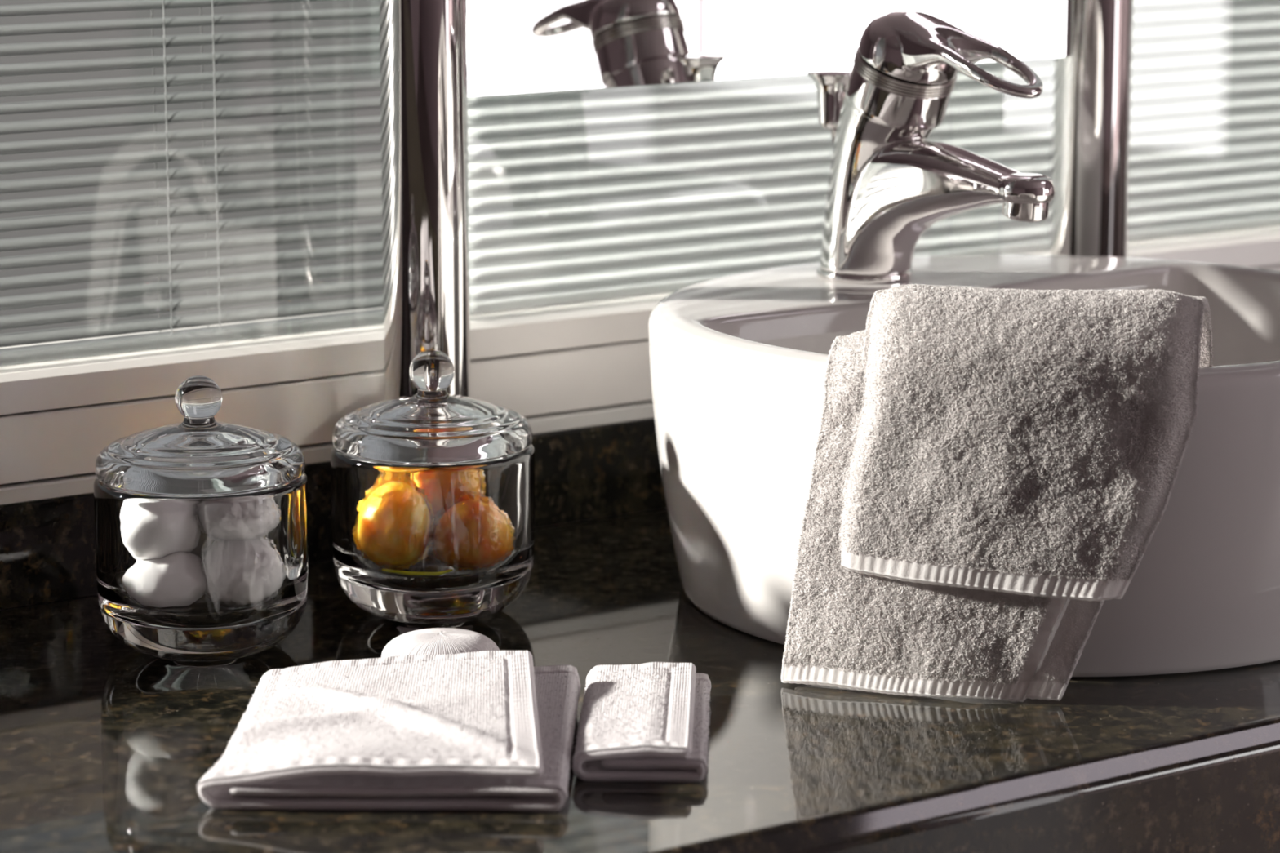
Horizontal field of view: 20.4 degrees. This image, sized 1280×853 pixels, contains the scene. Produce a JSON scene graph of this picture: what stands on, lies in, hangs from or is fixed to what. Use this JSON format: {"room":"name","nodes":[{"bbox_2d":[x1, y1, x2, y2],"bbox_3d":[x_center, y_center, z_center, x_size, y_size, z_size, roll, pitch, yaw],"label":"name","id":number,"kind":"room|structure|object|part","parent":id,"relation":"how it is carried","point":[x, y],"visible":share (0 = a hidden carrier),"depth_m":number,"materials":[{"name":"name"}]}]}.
{"room":"bathroom","nodes":[
{"label":"bathroom","id":0,"kind":"room"},
{"bbox_2d":[0,508,666,610],"bbox_3d":[-0.298,-0.304,1.833,4.900,2.450,0.188,-8,13,-34],"label":"wall","id":1,"kind":"structure","parent":0,"point":[664,508],"depth_m":1.89,"materials":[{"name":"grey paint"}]},
{"bbox_2d":[0,417,666,609],"bbox_3d":[-0.138,0.040,1.890,2.750,0.052,0.012,-8,13,-34],"label":"backsplash","id":2,"kind":"structure","parent":1,"relation":"attached to","point":[47,546],"depth_m":1.87,"materials":[{"name":"stone"}]},
{"bbox_2d":[0,226,1279,505],"bbox_3d":[-0.184,-0.529,1.801,3.500,1.096,0.101,-8,13,-34],"label":"window","id":3,"kind":"structure","parent":1,"relation":"in","point":[580,365],"depth_m":1.85,"materials":[{"name":"white"}]},
{"bbox_2d":[0,0,383,366],"bbox_3d":[-0.850,-0.442,1.322,1.760,0.983,0.014,-8,13,-34],"label":"blind","id":4,"kind":"object","parent":3,"relation":"attached to","point":[330,322],"visible":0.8,"depth_m":1.82,"materials":[{"name":"grey paint"}]},
{"bbox_3d":[-0.248,-0.527,1.745,0.001,0.980,0.001,-8,13,-34],"label":"ladder cord","id":5,"kind":"part","parent":4,"relation":"part of","materials":[{"name":"white fabric"}]},
{"bbox_3d":[-0.240,-0.525,1.735,0.001,0.980,0.001,-8,13,-34],"label":"ladder cord","id":6,"kind":"part","parent":4,"relation":"part of","materials":[{"name":"white fabric"}]},
{"bbox_3d":[-0.850,0.037,1.415,1.760,0.007,0.014,-8,13,-34],"label":"rail","id":7,"kind":"part","parent":4,"relation":"part of","materials":[{"name":"grey paint"}]},
{"bbox_3d":[-0.225,-0.530,1.761,0.001,0.980,0.001,-8,13,-34],"label":"ladder cord","id":8,"kind":"part","parent":4,"relation":"part of","materials":[{"name":"white fabric"}]},
{"bbox_3d":[-0.218,-0.528,1.751,0.001,0.980,0.001,-8,13,-34],"label":"ladder cord","id":9,"kind":"part","parent":4,"relation":"part of","materials":[{"name":"white fabric"}]},
{"bbox_3d":[-0.185,-0.043,1.897,3.500,0.019,0.098,-8,13,-34],"label":"glazing rail","id":10,"kind":"part","parent":3,"relation":"part of","materials":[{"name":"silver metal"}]},
{"bbox_2d":[467,0,1279,315],"bbox_3d":[0.544,-0.630,2.285,1.642,0.983,0.014,-8,13,-34],"label":"blind","id":11,"kind":"object","parent":1,"relation":"attached to","point":[582,196],"visible":0.47,"depth_m":2.04,"materials":[{"name":"grey paint"}]},
{"bbox_3d":[0.544,-0.151,2.378,1.642,0.007,0.014,-8,13,-34],"label":"rail","id":12,"kind":"part","parent":11,"relation":"part of","materials":[{"name":"grey paint"}]},
{"bbox_3d":[0.249,-0.591,2.074,0.001,0.980,0.001,-8,13,-34],"label":"ladder cord","id":13,"kind":"part","parent":11,"relation":"part of","materials":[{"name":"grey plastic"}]},
{"bbox_3d":[0.569,1.158,0.863,4.900,0.050,3.200,-8,13,-34],"label":"floor","id":14,"kind":"structure","parent":0,"visible":0},
{"bbox_3d":[0.005,0.203,1.715,2.710,1.500,0.486,-8,13,-34],"label":"vanity cabinet","id":15,"kind":"object","parent":14,"relation":"on","visible":0},
{"bbox_2d":[0,509,1279,852],"bbox_3d":[0.013,0.168,1.696,2.750,0.125,0.514,-8,13,-34],"label":"countertop","id":16,"kind":"structure","parent":15,"relation":"on","point":[106,745],"depth_m":1.54,"materials":[{"name":"stone"}]},
{"bbox_2d":[93,375,308,662],"bbox_3d":[-0.207,0.041,1.680,0.100,0.131,0.100,5,12,25],"label":"glass jar","id":17,"kind":"object","parent":16,"relation":"on","point":[202,528],"visible":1,"depth_m":1.64,"materials":[{"name":"clear glass"}]},
{"bbox_3d":[-0.207,0.002,1.673,0.098,0.053,0.098,-8,13,-34],"label":"lid","id":18,"kind":"part","parent":17,"relation":"part of","materials":[{"name":"clear glass"}]},
{"bbox_2d":[196,650,580,811],"bbox_3d":[-0.102,0.127,1.507,0.150,0.029,0.157,0,11,1],"label":"cloth","id":19,"kind":"object","parent":16,"relation":"on","point":[485,730],"visible":1,"depth_m":1.47,"materials":[{"name":"white fabric"}]},
{"bbox_2d":[378,0,470,399],"bbox_3d":[-0.110,-0.712,1.707,0.044,1.599,0.044,-8,13,-34],"label":"chrome pole","id":20,"kind":"object","parent":16,"relation":"on","point":[424,62],"visible":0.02,"depth_m":1.80,"materials":[{"name":"silver metal"}]},
{"bbox_2d":[466,0,1070,97],"bbox_3d":[0.078,-0.587,1.864,0.412,0.807,0.005,-8,13,-34],"label":"wall mirror","id":21,"kind":"object","parent":20,"relation":"attached to","point":[514,46],"visible":0.86,"depth_m":1.90,"materials":[{"name":"white mirror"}]},
{"bbox_2d":[330,349,534,624],"bbox_3d":[-0.102,0.027,1.750,0.100,0.131,0.100,5,12,25],"label":"glass jar","id":22,"kind":"object","parent":16,"relation":"on","point":[433,489],"visible":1,"depth_m":1.71,"materials":[{"name":"clear glass"}]},
{"bbox_3d":[-0.102,-0.011,1.743,0.098,0.053,0.098,-8,13,-34],"label":"lid","id":23,"kind":"part","parent":22,"relation":"part of","materials":[{"name":"clear glass"}]},
{"bbox_2d":[381,627,499,657],"bbox_3d":[-0.091,0.106,1.625,0.055,0.024,0.055,-8,13,-34],"label":"soap","id":24,"kind":"object","parent":16,"relation":"on","point":[432,641],"visible":0.41,"depth_m":1.61,"materials":[{"name":"white"}]},
{"bbox_2d":[572,662,711,782],"bbox_3d":[0.002,0.127,1.540,0.057,0.017,0.139,0,11,2],"label":"cloth","id":25,"kind":"object","parent":16,"relation":"on","point":[645,722],"visible":1,"depth_m":1.51,"materials":[{"name":"white fabric"}]},
{"bbox_2d":[648,254,1279,677],"bbox_3d":[0.201,0.011,1.796,0.393,0.144,0.393,-8,13,-34],"label":"basin","id":26,"kind":"object","parent":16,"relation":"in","point":[738,362],"visible":0.52,"depth_m":1.68,"materials":[{"name":"white ceramic"}]},
{"bbox_2d":[807,10,1055,284],"bbox_3d":[0.147,-0.141,1.826,0.054,0.142,0.184,-8,13,-34],"label":"faucet","id":27,"kind":"object","parent":26,"relation":"on","point":[887,184],"visible":1,"depth_m":1.82,"materials":[{"name":"silver metal"}]},
{"bbox_3d":[0.102,-0.173,1.885,0.028,0.031,0.028,-8,13,-34],"label":"lift knob","id":28,"kind":"part","parent":27,"relation":"part of","materials":[{"name":"silver metal"}]},
{"bbox_3d":[0.105,-0.138,1.887,0.004,0.044,0.014,-8,13,-34],"label":"lift rod","id":29,"kind":"part","parent":27,"relation":"part of","materials":[{"name":"silver metal"}]},
{"bbox_3d":[0.159,-0.189,1.799,0.053,0.037,0.122,-8,13,-34],"label":"lever handle","id":30,"kind":"part","parent":27,"relation":"part of","materials":[{"name":"silver metal"}]},
{"bbox_2d":[780,284,1213,702],"bbox_3d":[0.171,0.024,1.630,0.202,0.182,0.166,-8,13,-34],"label":"hand towel","id":31,"kind":"object","parent":26,"relation":"on","point":[992,468],"visible":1,"depth_m":1.58,"materials":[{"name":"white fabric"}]},
{"bbox_2d":[1050,0,1133,257],"bbox_3d":[0.264,-0.762,1.965,0.044,1.599,0.044,-8,13,-34],"label":"chrome pole","id":32,"kind":"object","parent":16,"relation":"on","point":[1093,84],"visible":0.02,"depth_m":2.06,"materials":[{"name":"silver metal"}]},
{"label":"outside","id":33,"kind":"structure","parent":0,"visible":0},
{"bbox_2d":[0,0,382,333],"bbox_3d":[-43.525,-9.167,62.603,180.000,0.100,149.700,-8,13,-34],"label":"ground","id":34,"kind":"structure","parent":33,"point":[23,20],"depth_m":25.82,"materials":[{"name":"grey"}]}
]}

